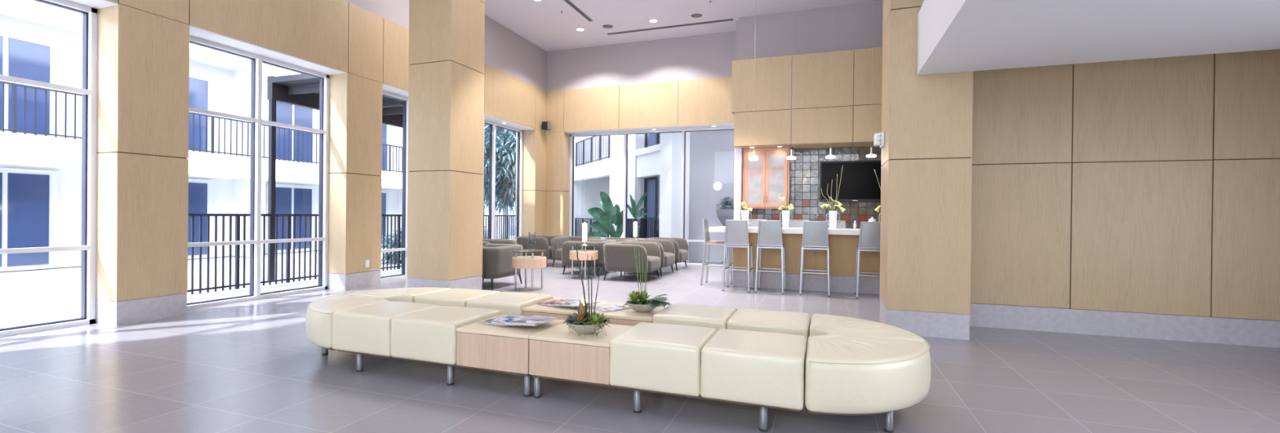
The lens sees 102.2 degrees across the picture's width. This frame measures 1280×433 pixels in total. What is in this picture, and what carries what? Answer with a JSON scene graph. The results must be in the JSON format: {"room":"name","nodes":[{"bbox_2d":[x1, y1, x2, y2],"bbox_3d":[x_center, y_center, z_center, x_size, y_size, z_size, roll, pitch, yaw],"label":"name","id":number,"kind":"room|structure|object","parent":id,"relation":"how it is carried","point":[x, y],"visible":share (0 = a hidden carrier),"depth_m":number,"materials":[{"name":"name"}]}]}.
{"room":"hotel lobby","nodes":[
{"label":"hotel lobby","id":0,"kind":"room"},
{"bbox_2d":[95,0,546,302],"bbox_3d":[-5.934,-1.740,5.936,0.600,5.880,19.200,1,0,20],"label":"wall","id":1,"kind":"structure","parent":0,"point":[143,46],"depth_m":7.05,"materials":[{"name":"brown wood"}]},
{"bbox_2d":[0,0,97,337],"bbox_3d":[-6.528,-0.562,4.767,0.130,3.520,2.200,1,0,20],"label":"window","id":2,"kind":"structure","parent":1,"relation":"in","point":[89,91],"depth_m":5.75,"materials":[{"name":"white metal"}]},
{"bbox_2d":[95,270,380,326],"bbox_3d":[-6.061,1.067,5.673,0.596,0.266,18.611,1,0,20],"label":"baseboard","id":3,"kind":"structure","parent":1,"relation":"attached to","point":[142,310],"depth_m":6.01,"materials":[{"name":"stone"}]},
{"bbox_2d":[186,35,328,310],"bbox_3d":[-5.565,-0.562,7.471,0.130,3.520,2.200,1,0,20],"label":"window","id":4,"kind":"structure","parent":1,"relation":"in","point":[255,120],"depth_m":7.45,"materials":[{"name":"white metal"}]},
{"bbox_2d":[380,90,408,281],"bbox_3d":[-4.585,-0.562,10.222,0.130,3.520,2.220,1,0,20],"label":"window","id":5,"kind":"structure","parent":1,"relation":"in","point":[405,130],"depth_m":10.12,"materials":[{"name":"white metal"}]},
{"bbox_2d":[66,0,733,134],"bbox_3d":[-2.159,-2.303,8.394,5.950,0.018,11.965,1,0,20],"label":"trim","id":6,"kind":"structure","parent":1,"relation":"attached to","point":[196,32],"depth_m":7.69,"materials":[{"name":"white paint"}]},
{"bbox_2d":[484,120,523,240],"bbox_3d":[-3.625,-0.562,12.916,0.130,3.520,2.200,1,0,20],"label":"window","id":7,"kind":"structure","parent":1,"relation":"in","point":[492,125],"depth_m":12.77,"materials":[{"name":"white metal"}]},
{"bbox_2d":[541,121,551,130],"bbox_3d":[-2.593,-2.466,14.045,0.232,0.210,0.190,1,0,20],"label":"wall speaker","id":8,"kind":"object","parent":1,"relation":"attached to","point":[546,126],"visible":1,"depth_m":13.96,"materials":[{"name":"black plastic"}]},
{"bbox_2d":[0,260,1279,432],"bbox_3d":[0.285,1.330,3.747,13.950,0.120,19.250,1,0,20],"label":"floor","id":9,"kind":"structure","parent":0,"point":[252,366],"depth_m":3.83,"materials":[{"name":"tile"}]},
{"bbox_2d":[305,287,450,355],"bbox_3d":[-2.591,0.990,4.960,0.741,0.493,1.482,1,0,20],"label":"bench","id":10,"kind":"object","parent":9,"relation":"on","point":[319,315],"visible":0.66,"depth_m":4.50,"materials":[{"name":"beige leather"}]},
{"bbox_2d":[305,294,389,348],"bbox_3d":[-2.713,0.905,4.611,0.737,0.323,0.737,1,0,20],"label":"seat cushion","id":11,"kind":"object","parent":10,"relation":"on","point":[319,315],"depth_m":4.29,"materials":[{"name":"beige leather"}]},
{"bbox_2d":[346,287,450,302],"bbox_3d":[-2.465,0.905,5.307,0.737,0.323,0.737,1,0,20],"label":"seat cushion","id":12,"kind":"object","parent":10,"relation":"on","point":[397,295],"depth_m":5.10,"materials":[{"name":"beige leather"}]},
{"bbox_2d":[406,0,484,289],"bbox_3d":[-3.066,-1.669,8.178,0.790,5.778,0.800,1,0,20],"label":"column","id":13,"kind":"structure","parent":9,"relation":"on","point":[446,37],"depth_m":7.85,"materials":[{"name":"brown wood"}]},
{"bbox_2d":[332,301,564,397],"bbox_3d":[-1.534,1.009,4.119,1.811,0.483,0.611,1,0,20],"label":"bench","id":14,"kind":"object","parent":9,"relation":"on","point":[451,336],"visible":0.95,"depth_m":3.85,"materials":[{"name":"beige leather"}]},
{"bbox_2d":[332,301,440,356],"bbox_3d":[-2.101,0.917,4.321,0.604,0.313,0.611,1,0,20],"label":"seat cushion","id":15,"kind":"object","parent":14,"relation":"on","point":[366,330],"depth_m":4.06,"materials":[{"name":"beige leather"}]},
{"bbox_2d":[391,306,501,364],"bbox_3d":[-1.534,0.924,4.119,0.604,0.313,0.611,1,0,20],"label":"seat cushion","id":16,"kind":"object","parent":14,"relation":"on","point":[430,335],"depth_m":3.86,"materials":[{"name":"beige leather"}]},
{"bbox_2d":[478,315,505,326],"bbox_3d":[-1.079,0.811,4.015,0.211,0.008,0.290,1,0,21],"label":"magazine","id":17,"kind":"object","parent":14,"relation":"on","point":[484,322],"visible":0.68,"depth_m":3.98,"materials":[{"name":"white paper"}]},
{"bbox_2d":[484,315,511,326],"bbox_3d":[-1.023,0.803,3.979,0.211,0.008,0.290,1,0,22],"label":"magazine","id":18,"kind":"object","parent":17,"relation":"on","point":[498,319],"visible":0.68,"depth_m":3.94,"materials":[{"name":"white paper"}]},
{"bbox_2d":[490,315,519,326],"bbox_3d":[-0.967,0.795,3.943,0.211,0.008,0.290,1,0,21],"label":"magazine","id":19,"kind":"object","parent":18,"relation":"on","point":[512,317],"visible":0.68,"depth_m":3.90,"materials":[{"name":"white paper"}]},
{"bbox_2d":[497,315,524,326],"bbox_3d":[-0.901,0.788,3.904,0.211,0.008,0.290,1,0,23],"label":"magazine","id":20,"kind":"object","parent":19,"relation":"on","point":[517,317],"visible":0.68,"depth_m":3.87,"materials":[{"name":"white paper"}]},
{"bbox_2d":[504,315,532,326],"bbox_3d":[-0.845,0.780,3.868,0.211,0.008,0.290,1,0,22],"label":"magazine","id":21,"kind":"object","parent":20,"relation":"on","point":[525,317],"visible":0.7,"depth_m":3.83,"materials":[{"name":"white paper"}]},
{"bbox_2d":[511,315,557,326],"bbox_3d":[-0.784,0.772,3.830,0.211,0.008,0.290,1,0,24],"label":"magazine","id":22,"kind":"object","parent":21,"relation":"on","point":[534,321],"visible":1,"depth_m":3.80,"materials":[{"name":"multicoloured paper"}]},
{"bbox_2d":[482,239,516,246],"bbox_3d":[-3.214,0.853,10.805,0.974,0.717,1.002,1,0,20],"label":"armchair","id":23,"kind":"object","parent":9,"relation":"on","point":[485,242],"visible":0.1,"depth_m":11.13,"materials":[{"name":"black fabric"}]},
{"bbox_2d":[482,243,523,290],"bbox_3d":[-2.709,0.864,9.129,0.974,0.717,1.002,1,0,20],"label":"armchair","id":24,"kind":"object","parent":9,"relation":"on","point":[496,258],"visible":0.56,"depth_m":8.70,"materials":[{"name":"black fabric"}]},
{"bbox_2d":[414,288,609,320],"bbox_3d":[-1.240,1.009,4.943,1.811,0.483,0.611,1,0,20],"label":"bench","id":25,"kind":"object","parent":9,"relation":"on","point":[510,304],"visible":0.39,"depth_m":4.79,"materials":[{"name":"beige leather"}]},
{"bbox_2d":[414,288,499,306],"bbox_3d":[-1.808,0.917,5.145,0.604,0.313,0.611,1,0,20],"label":"seat cushion","id":26,"kind":"object","parent":25,"relation":"on","point":[452,297],"depth_m":4.94,"materials":[{"name":"beige leather"}]},
{"bbox_2d":[466,292,553,316],"bbox_3d":[-1.240,0.924,4.943,0.604,0.313,0.611,1,0,20],"label":"seat cushion","id":27,"kind":"object","parent":25,"relation":"on","point":[510,304],"depth_m":4.74,"materials":[{"name":"beige leather"}]},
{"bbox_2d":[535,299,557,306],"bbox_3d":[-0.805,0.811,4.830,0.211,0.008,0.290,1,0,28],"label":"magazine","id":28,"kind":"object","parent":25,"relation":"on","point":[540,304],"visible":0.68,"depth_m":4.80,"materials":[{"name":"white paper"}]},
{"bbox_2d":[541,299,564,306],"bbox_3d":[-0.745,0.803,4.788,0.211,0.008,0.290,1,0,29],"label":"magazine","id":29,"kind":"object","parent":28,"relation":"on","point":[544,304],"visible":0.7,"depth_m":4.76,"materials":[{"name":"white paper"}]},
{"bbox_2d":[547,299,570,306],"bbox_3d":[-0.677,0.795,4.742,0.211,0.008,0.290,1,0,27],"label":"magazine","id":30,"kind":"object","parent":29,"relation":"on","point":[552,304],"visible":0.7,"depth_m":4.71,"materials":[{"name":"white paper"}]},
{"bbox_2d":[554,299,577,306],"bbox_3d":[-0.608,0.788,4.696,0.211,0.008,0.290,1,0,30],"label":"magazine","id":31,"kind":"object","parent":30,"relation":"on","point":[558,304],"visible":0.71,"depth_m":4.67,"materials":[{"name":"white paper"}]},
{"bbox_2d":[561,299,599,306],"bbox_3d":[-0.539,0.780,4.651,0.211,0.008,0.290,1,0,31],"label":"magazine","id":32,"kind":"object","parent":31,"relation":"on","point":[576,302],"visible":0.79,"depth_m":4.63,"materials":[{"name":"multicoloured paper"}]},
{"bbox_2d":[511,249,546,291],"bbox_3d":[-1.883,0.903,8.718,0.584,0.655,0.584,1,0,2],"label":"table","id":33,"kind":"object","parent":9,"relation":"on","point":[526,262],"visible":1,"depth_m":8.52,"materials":[{"name":"brown wood"}]},
{"bbox_2d":[516,235,560,266],"bbox_3d":[-2.499,0.853,12.960,0.974,0.717,1.002,1,0,20],"label":"armchair","id":34,"kind":"object","parent":9,"relation":"on","point":[542,242],"visible":0.44,"depth_m":12.49,"materials":[{"name":"black fabric"}]},
{"bbox_2d":[551,236,601,267],"bbox_3d":[-1.559,0.863,12.608,1.002,0.717,0.974,1,0,20],"label":"armchair","id":35,"kind":"object","parent":9,"relation":"on","point":[557,243],"visible":0.29,"depth_m":12.42,"materials":[{"name":"black fabric"}]},
{"bbox_2d":[568,244,598,279],"bbox_3d":[-1.139,0.904,10.331,0.584,0.655,0.584,1,0,14],"label":"table","id":36,"kind":"object","parent":9,"relation":"on","point":[583,255],"visible":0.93,"depth_m":10.15,"materials":[{"name":"brown wood"}]},
{"bbox_2d":[581,223,587,245],"bbox_3d":[-1.120,0.339,10.335,0.132,0.475,0.132,0,0,-25],"label":"candle lamp","id":37,"kind":"object","parent":36,"relation":"on","point":[584,226],"visible":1,"depth_m":10.29,"materials":[{"name":"white glass"}]},
{"bbox_2d":[582,223,586,241],"bbox_3d":[-1.120,0.313,10.335,0.100,0.363,0.100,1,0,20],"label":"candle","id":38,"kind":"object","parent":37,"relation":"on","point":[584,225],"depth_m":10.29,"materials":[{"name":"white wax"}]},
{"bbox_2d":[561,239,616,276],"bbox_3d":[-1.102,0.873,11.167,0.974,0.717,1.002,1,0,20],"label":"armchair","id":39,"kind":"object","parent":9,"relation":"on","point":[566,261],"visible":0.43,"depth_m":10.73,"materials":[{"name":"black fabric"}]},
{"bbox_2d":[588,237,636,268],"bbox_3d":[-0.674,0.874,12.130,0.974,0.717,1.002,1,0,20],"label":"armchair","id":40,"kind":"object","parent":9,"relation":"on","point":[617,239],"visible":0.12,"depth_m":12.39,"materials":[{"name":"black fabric"}]},
{"bbox_2d":[603,241,661,282],"bbox_3d":[-0.161,0.886,10.286,0.974,0.717,1.002,1,0,20],"label":"armchair","id":41,"kind":"object","parent":9,"relation":"on","point":[619,256],"visible":0.98,"depth_m":9.88,"materials":[{"name":"fabric"}]},
{"bbox_2d":[623,239,675,276],"bbox_3d":[0.196,0.886,11.289,0.974,0.717,1.002,1,0,20],"label":"armchair","id":42,"kind":"object","parent":9,"relation":"on","point":[667,247],"visible":0.41,"depth_m":11.31,"materials":[{"name":"black fabric"}]},
{"bbox_2d":[642,237,688,271],"bbox_3d":[0.595,0.886,12.378,0.974,0.717,1.002,1,0,20],"label":"armchair","id":43,"kind":"object","parent":9,"relation":"on","point":[681,245],"visible":0.4,"depth_m":12.27,"materials":[{"name":"black fabric"}]},
{"bbox_2d":[528,321,806,432],"bbox_3d":[0.173,1.028,3.510,1.810,0.483,0.611,1,0,20],"label":"bench","id":44,"kind":"object","parent":9,"relation":"on","point":[765,371],"visible":0.98,"depth_m":3.23,"materials":[{"name":"beige leather"}]},
{"bbox_2d":[563,243,612,337],"bbox_3d":[-0.370,0.508,3.647,0.355,0.630,0.323,1,0,15],"label":"potted plant","id":45,"kind":"object","parent":44,"relation":"on","point":[583,322],"visible":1,"depth_m":3.63,"materials":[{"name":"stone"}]},
{"bbox_2d":[564,316,607,333],"bbox_3d":[-0.387,0.781,3.662,0.304,0.083,0.304,1,0,20],"label":"bowl","id":46,"kind":"object","parent":45,"relation":"on","point":[587,326],"depth_m":3.58,"materials":[{"name":"ceramic"}]},
{"bbox_2d":[609,322,717,396],"bbox_3d":[0.175,0.943,3.510,0.604,0.313,0.611,1,0,20],"label":"seat cushion","id":47,"kind":"object","parent":44,"relation":"on","point":[668,359],"depth_m":3.25,"materials":[{"name":"beige leather"}]},
{"bbox_2d":[700,328,806,410],"bbox_3d":[0.742,0.949,3.308,0.604,0.313,0.611,1,0,20],"label":"seat cushion","id":48,"kind":"object","parent":44,"relation":"on","point":[766,370],"depth_m":3.05,"materials":[{"name":"beige leather"}]},
{"bbox_2d":[590,302,809,350],"bbox_3d":[0.467,1.028,4.335,1.810,0.483,0.611,1,0,20],"label":"bench","id":49,"kind":"object","parent":9,"relation":"on","point":[794,323],"visible":0.47,"depth_m":4.11,"materials":[{"name":"beige leather"}]},
{"bbox_2d":[590,304,630,312],"bbox_3d":[-0.266,0.817,4.585,0.290,0.008,0.211,0,0,-42],"label":"magazine","id":50,"kind":"object","parent":49,"relation":"on","point":[611,308],"visible":0.96,"depth_m":4.55,"materials":[{"name":"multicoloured paper"}]},
{"bbox_2d":[622,223,671,312],"bbox_3d":[0.050,0.445,4.455,0.419,0.760,0.327,1,0,20],"label":"potted plant","id":51,"kind":"object","parent":49,"relation":"on","point":[638,302],"visible":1,"depth_m":4.44,"materials":[{"name":"plant"}]},
{"bbox_2d":[625,299,656,312],"bbox_3d":[0.021,0.783,4.478,0.304,0.083,0.304,1,0,20],"label":"bowl","id":52,"kind":"object","parent":51,"relation":"on","point":[638,305],"depth_m":4.39,"materials":[{"name":"ceramic"}]},
{"bbox_2d":[652,303,737,331],"bbox_3d":[0.469,0.943,4.334,0.604,0.313,0.611,1,0,20],"label":"seat cushion","id":53,"kind":"object","parent":49,"relation":"on","point":[718,318],"depth_m":4.13,"materials":[{"name":"beige leather"}]},
{"bbox_2d":[726,308,809,350],"bbox_3d":[1.035,0.949,4.132,0.604,0.313,0.611,1,0,20],"label":"seat cushion","id":54,"kind":"object","parent":49,"relation":"on","point":[794,323],"depth_m":3.93,"materials":[{"name":"beige leather"}]},
{"bbox_2d":[700,219,733,285],"bbox_3d":[1.417,0.657,9.570,0.520,1.207,0.476,1,0,20],"label":"bar stool","id":55,"kind":"object","parent":9,"relation":"on","point":[707,241],"visible":0.77,"depth_m":9.48,"materials":[{"name":"silver metal"}]},
{"bbox_2d":[721,220,753,293],"bbox_3d":[1.688,0.662,8.916,0.476,1.207,0.520,1,0,20],"label":"bar stool","id":56,"kind":"object","parent":9,"relation":"on","point":[736,233],"visible":1,"depth_m":8.73,"materials":[{"name":"silver metal"}]},
{"bbox_2d":[748,219,766,226],"bbox_3d":[2.279,0.663,10.233,0.476,1.207,0.520,1,0,20],"label":"bar stool","id":57,"kind":"object","parent":9,"relation":"on","point":[754,223],"visible":0.06,"depth_m":10.46,"materials":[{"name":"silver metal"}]},
{"bbox_2d":[754,220,786,294],"bbox_3d":[2.208,0.667,8.746,0.476,1.207,0.520,1,0,20],"label":"bar stool","id":58,"kind":"object","parent":9,"relation":"on","point":[770,232],"visible":1,"depth_m":8.56,"materials":[{"name":"silver metal"}]},
{"bbox_2d":[708,226,879,294],"bbox_3d":[3.528,0.749,8.854,4.580,1.070,1.050,1,0,20],"label":"bar counter","id":59,"kind":"object","parent":9,"relation":"on","point":[843,243],"depth_m":8.85,"materials":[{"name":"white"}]},
{"bbox_2d":[735,190,752,227],"bbox_3d":[1.909,-0.166,9.516,0.309,0.720,0.153,1,0,20],"label":"vase","id":60,"kind":"object","parent":59,"relation":"on","point":[745,212],"visible":0.95,"depth_m":9.46,"materials":[{"name":"white ceramic"}]},
{"bbox_2d":[708,226,860,235],"bbox_3d":[3.533,0.256,8.853,4.580,0.085,1.050,1,0,20],"label":"countertop","id":61,"kind":"structure","parent":59,"relation":"on","point":[721,228],"depth_m":8.66,"materials":[{"name":"white stone"}]},
{"bbox_2d":[777,176,794,227],"bbox_3d":[2.614,-0.272,9.254,0.287,0.950,0.154,1,0,20],"label":"vase","id":62,"kind":"object","parent":59,"relation":"on","point":[785,213],"visible":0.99,"depth_m":9.21,"materials":[{"name":"white ceramic"}]},
{"bbox_2d":[820,165,845,228],"bbox_3d":[3.351,-0.339,8.994,0.422,1.100,0.148,1,0,20],"label":"vase","id":63,"kind":"object","parent":59,"relation":"on","point":[833,214],"visible":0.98,"depth_m":8.95,"materials":[{"name":"white ceramic"}]},
{"bbox_2d":[868,217,875,222],"bbox_3d":[3.991,0.112,8.897,0.128,0.212,0.128,1,0,20],"label":"jar","id":64,"kind":"object","parent":59,"relation":"on","point":[871,220],"visible":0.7,"depth_m":8.86,"materials":[{"name":"white ceramic"}]},
{"bbox_2d":[874,169,880,222],"bbox_3d":[4.141,-0.291,8.716,0.372,1.021,0.159,1,0,20],"label":"vase","id":65,"kind":"object","parent":59,"relation":"on","point":[877,208],"visible":0.17,"depth_m":8.74,"materials":[{"name":"white ceramic"}]},
{"bbox_2d":[789,220,808,227],"bbox_3d":[3.052,0.672,9.958,0.476,1.207,0.520,1,0,20],"label":"bar stool","id":66,"kind":"object","parent":9,"relation":"on","point":[795,224],"visible":0.08,"depth_m":10.18,"materials":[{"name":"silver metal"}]},
{"bbox_2d":[799,221,830,297],"bbox_3d":[2.890,0.675,8.541,0.476,1.207,0.520,1,0,20],"label":"bar stool","id":67,"kind":"object","parent":9,"relation":"on","point":[815,233],"visible":1,"depth_m":8.34,"materials":[{"name":"silver metal"}]},
{"bbox_2d":[825,220,845,228],"bbox_3d":[3.674,0.678,9.737,0.476,1.207,0.520,1,0,20],"label":"bar stool","id":68,"kind":"object","parent":9,"relation":"on","point":[842,224],"visible":0.07,"depth_m":9.91,"materials":[{"name":"silver metal"}]},
{"bbox_2d":[804,314,930,432],"bbox_3d":[1.525,1.037,3.493,0.741,0.492,1.482,1,0,20],"label":"bench","id":69,"kind":"object","parent":9,"relation":"on","point":[855,366],"visible":1,"depth_m":2.95,"materials":[{"name":"beige leather"}]},
{"bbox_2d":[808,314,925,342],"bbox_3d":[1.648,0.952,3.841,0.737,0.322,0.737,1,0,20],"label":"seat cushion","id":70,"kind":"object","parent":69,"relation":"on","point":[820,324],"depth_m":3.71,"materials":[{"name":"beige leather"}]},
{"bbox_2d":[804,333,930,414],"bbox_3d":[1.400,0.952,3.146,0.737,0.322,0.737,1,0,20],"label":"seat cushion","id":71,"kind":"object","parent":69,"relation":"on","point":[846,374],"depth_m":2.92,"materials":[{"name":"beige leather"}]},
{"bbox_2d":[854,222,880,298],"bbox_3d":[3.693,0.684,8.254,0.476,1.207,0.520,1,0,20],"label":"bar stool","id":72,"kind":"object","parent":9,"relation":"on","point":[869,232],"visible":0.54,"depth_m":8.08,"materials":[{"name":"silver metal"}]},
{"bbox_2d":[879,0,973,340],"bbox_3d":[3.231,-1.598,5.890,0.790,5.778,0.795,1,0,20],"label":"column","id":73,"kind":"structure","parent":9,"relation":"on","point":[926,162],"depth_m":5.54,"materials":[{"name":"brown wood"}]},
{"bbox_2d":[873,131,884,147],"bbox_3d":[2.841,-0.914,6.153,0.105,0.170,0.200,1,0,20],"label":"emergency light","id":74,"kind":"object","parent":73,"relation":"attached to","point":[878,138],"visible":1,"depth_m":6.08,"materials":[{"name":"white plastic"}]},
{"bbox_3d":[-0.135,0.906,12.851,0.584,0.655,0.584,1,0,8],"label":"table","id":75,"kind":"object","parent":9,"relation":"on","visible":0},
{"bbox_2d":[632,220,638,239],"bbox_3d":[-0.133,0.340,12.839,0.132,0.475,0.132,0,0,-25],"label":"candle lamp","id":76,"kind":"object","parent":75,"relation":"on","point":[635,224],"visible":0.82,"depth_m":12.80,"materials":[{"name":"white wax"}]},
{"bbox_2d":[633,222,637,236],"bbox_3d":[-0.133,0.314,12.839,0.100,0.363,0.100,1,0,20],"label":"candle","id":77,"kind":"object","parent":76,"relation":"on","point":[635,224],"depth_m":12.80,"materials":[{"name":"white wax"}]},
{"bbox_2d":[545,31,736,236],"bbox_3d":[-0.030,-1.659,13.721,5.900,5.780,0.600,1,0,20],"label":"wall","id":78,"kind":"structure","parent":0,"point":[682,81],"depth_m":13.50,"materials":[{"name":"brown"}]},
{"bbox_2d":[568,126,733,266],"bbox_3d":[0.312,-0.526,13.763,4.860,3.520,0.130,1,0,20],"label":"window","id":79,"kind":"structure","parent":78,"relation":"in","point":[683,131],"depth_m":13.96,"materials":[{"name":"white metal"}]},
{"bbox_2d":[484,0,883,51],"bbox_3d":[0.344,-4.585,3.726,13.950,0.150,19.250,1,0,20],"label":"ceiling","id":80,"kind":"structure","parent":0,"point":[542,23],"depth_m":11.70,"materials":[{"name":"white paint"}]},
{"bbox_2d":[564,0,592,21],"bbox_3d":[-1.540,-4.548,10.910,0.094,0.010,2.320,1,0,20],"label":"ceiling vent","id":81,"kind":"object","parent":80,"relation":"in","point":[567,2],"visible":1,"depth_m":11.36,"materials":[{"name":"grey metal"}]},
{"bbox_2d":[601,24,613,28],"bbox_3d":[-0.787,-4.545,12.340,0.290,0.011,0.290,1,0,20],"label":"ceiling speaker","id":82,"kind":"object","parent":80,"relation":"attached to","point":[605,26],"visible":1,"depth_m":12.32,"materials":[{"name":"white plastic"}]},
{"bbox_2d":[648,18,657,22],"bbox_3d":[0.297,-4.535,11.954,0.214,0.007,0.214,1,0,20],"label":"recessed light","id":83,"kind":"object","parent":80,"relation":"in","point":[653,20],"visible":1,"depth_m":11.95,"materials":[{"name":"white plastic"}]},
{"bbox_2d":[606,18,733,35],"bbox_3d":[0.646,-4.532,12.339,3.120,0.010,0.094,1,0,20],"label":"ceiling vent","id":84,"kind":"object","parent":80,"relation":"in","point":[728,20],"visible":1,"depth_m":12.29,"materials":[{"name":"grey metal"}]},
{"bbox_2d":[689,13,702,17],"bbox_3d":[1.257,-4.522,11.611,0.290,0.011,0.290,1,0,20],"label":"ceiling speaker","id":85,"kind":"object","parent":80,"relation":"attached to","point":[694,15],"visible":1,"depth_m":11.61,"materials":[{"name":"white plastic"}]},
{"bbox_2d":[749,0,758,160],"bbox_3d":[2.091,-2.772,9.446,0.172,3.479,0.172,1,0,20],"label":"pendant light","id":86,"kind":"object","parent":80,"relation":"hanging from","point":[753,158],"visible":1,"depth_m":9.44,"materials":[{"name":"white"}]},
{"bbox_2d":[786,0,795,159],"bbox_3d":[2.712,-2.765,9.225,0.172,3.479,0.172,1,0,20],"label":"pendant light","id":87,"kind":"object","parent":80,"relation":"hanging from","point":[791,157],"visible":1,"depth_m":9.22,"materials":[{"name":"white metal"}]},
{"bbox_2d":[825,3,835,159],"bbox_3d":[3.334,-2.758,9.003,0.172,3.479,0.172,1,0,20],"label":"pendant light","id":88,"kind":"object","parent":80,"relation":"hanging from","point":[830,156],"visible":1,"depth_m":9.00,"materials":[{"name":"white metal"}]},
{"bbox_2d":[866,0,876,157],"bbox_3d":[3.946,-2.752,8.785,0.172,3.479,0.172,1,0,20],"label":"pendant light","id":89,"kind":"object","parent":80,"relation":"hanging from","point":[870,155],"visible":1,"depth_m":8.78,"materials":[{"name":"white metal"}]},
{"bbox_2d":[733,0,883,220],"bbox_3d":[4.695,-1.604,11.445,5.070,5.780,1.715,1,0,20],"label":"wall","id":90,"kind":"structure","parent":0,"point":[853,26],"depth_m":11.23,"materials":[{"name":"grey paint"}]},
{"bbox_2d":[742,147,790,208],"bbox_3d":[2.812,-0.846,11.546,1.000,1.335,0.420,1,0,20],"label":"upper cabinet","id":91,"kind":"object","parent":90,"relation":"attached to","point":[764,180],"visible":0.92,"depth_m":11.37,"materials":[{"name":"brown wood"}]},
{"bbox_2d":[731,47,882,149],"bbox_3d":[4.487,-2.446,10.806,5.050,1.895,0.710,1,0,20],"label":"wall panel","id":92,"kind":"object","parent":90,"relation":"attached to","point":[805,110],"depth_m":10.80,"materials":[{"name":"brown wood"}]},
{"bbox_2d":[749,146,881,228],"bbox_3d":[4.643,-0.438,11.134,4.835,2.120,0.031,1,0,20],"label":"backsplash","id":93,"kind":"structure","parent":90,"relation":"attached to","point":[805,169],"depth_m":11.40,"materials":[{"name":"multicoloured tile"}]},
{"bbox_2d":[819,160,882,202],"bbox_3d":[4.617,-0.758,11.089,1.460,0.890,0.059,1,0,20],"label":"television","id":94,"kind":"object","parent":90,"relation":"attached to","point":[859,183],"visible":0.73,"depth_m":11.09,"materials":[{"name":"black plastic"}]},
{"bbox_2d":[916,0,1279,75],"bbox_3d":[3.316,-1.898,-1.062,5.080,0.810,12.225,1,0,20],"label":"ceiling","id":95,"kind":"structure","parent":0,"point":[954,36],"depth_m":4.24,"materials":[{"name":"white paint"}]},
{"bbox_2d":[969,48,1279,348],"bbox_3d":[5.466,-1.576,5.669,3.540,5.780,0.250,1,0,20],"label":"wall","id":96,"kind":"structure","parent":0,"point":[1131,198],"depth_m":5.59,"materials":[{"name":"brown wood"}]},
{"label":"outside","id":97,"kind":"structure","parent":0,"visible":0},
{"bbox_2d":[0,237,515,328],"bbox_3d":[-11.567,1.169,22.698,53.000,0.130,55.000,1,0,20],"label":"ground","id":98,"kind":"structure","parent":97,"point":[35,296],"depth_m":8.74,"materials":[{"name":"grey"}]},
{"bbox_2d":[0,0,515,271],"bbox_3d":[-11.092,-5.386,15.629,2.500,13.000,28.000,1,0,20],"label":"building","id":99,"kind":"structure","parent":98,"relation":"on","point":[41,128],"depth_m":11.53,"materials":[{"name":"white paint"}]},
{"bbox_2d":[267,74,403,280],"bbox_3d":[-5.440,-0.673,10.961,1.620,3.760,3.800,1,0,20],"label":"canopy","id":100,"kind":"object","parent":98,"relation":"on","point":[298,90],"visible":0.26,"depth_m":9.48,"materials":[{"name":"grey"}]},
{"bbox_2d":[187,213,515,294],"bbox_3d":[-5.335,0.565,11.714,0.050,1.220,10.534,1,0,20],"label":"fence","id":101,"kind":"object","parent":98,"relation":"on","point":[237,285],"visible":0.3,"depth_m":8.84,"materials":[{"name":"grey metal"}]},
{"bbox_2d":[381,227,401,264],"bbox_3d":[-6.068,0.910,13.733,1.591,1.389,2.289,1,0,20],"label":"bush","id":102,"kind":"object","parent":98,"relation":"on","point":[393,241],"visible":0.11,"depth_m":13.12,"materials":[{"name":"green plant"}]},
{"bbox_2d":[483,124,515,239],"bbox_3d":[-4.966,-1.350,18.820,4.305,5.077,4.356,1,0,-18],"label":"tree","id":103,"kind":"object","parent":98,"relation":"on","point":[505,166],"visible":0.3,"depth_m":17.83,"materials":[{"name":"green plant"}]},
{"bbox_2d":[586,191,627,237],"bbox_3d":[-1.069,0.238,15.875,1.336,2.017,0.624,1,0,20],"label":"banana plant","id":104,"kind":"object","parent":98,"relation":"on","point":[606,221],"visible":0.71,"depth_m":15.79,"materials":[{"name":"green plant"}]},
{"bbox_2d":[573,132,689,262],"bbox_3d":[-0.327,-2.790,18.794,2.250,8.000,10.180,0,0,-25],"label":"apartment wing","id":105,"kind":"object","parent":98,"relation":"on","point":[654,160],"visible":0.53,"depth_m":15.86,"materials":[{"name":"white paint"}]},
{"bbox_2d":[626,192,648,238],"bbox_3d":[-0.164,0.269,15.030,0.654,1.952,0.643,1,0,-15],"label":"strelitzia","id":106,"kind":"object","parent":98,"relation":"on","point":[634,211],"visible":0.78,"depth_m":14.87,"materials":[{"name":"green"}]},
{"bbox_2d":[626,218,645,238],"bbox_3d":[-0.173,0.655,15.030,0.638,1.180,0.638,1,0,20],"label":"ribbed pot","id":107,"kind":"object","parent":106,"relation":"on","point":[641,222],"depth_m":14.78,"materials":[{"name":"grey"}]},
{"bbox_2d":[688,129,734,262],"bbox_3d":[3.514,-2.224,13.743,5.650,7.020,0.250,1,0,20],"label":"wall","id":108,"kind":"structure","parent":98,"relation":"on","point":[712,153],"depth_m":14.19,"materials":[{"name":"grey paint"}]},
{"bbox_2d":[713,182,721,191],"bbox_3d":[2.090,-0.829,14.064,0.236,0.236,0.090,1,0,20],"label":"sconce","id":109,"kind":"object","parent":108,"relation":"attached to","point":[717,186],"visible":1,"depth_m":14.04,"materials":[{"name":"white"}]},
{"bbox_2d":[715,196,733,263],"bbox_3d":[2.291,0.377,13.653,0.666,1.794,0.627,1,0,20],"label":"urn planter","id":110,"kind":"object","parent":98,"relation":"on","point":[723,215],"visible":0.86,"depth_m":13.48,"materials":[{"name":"grey ceramic"}]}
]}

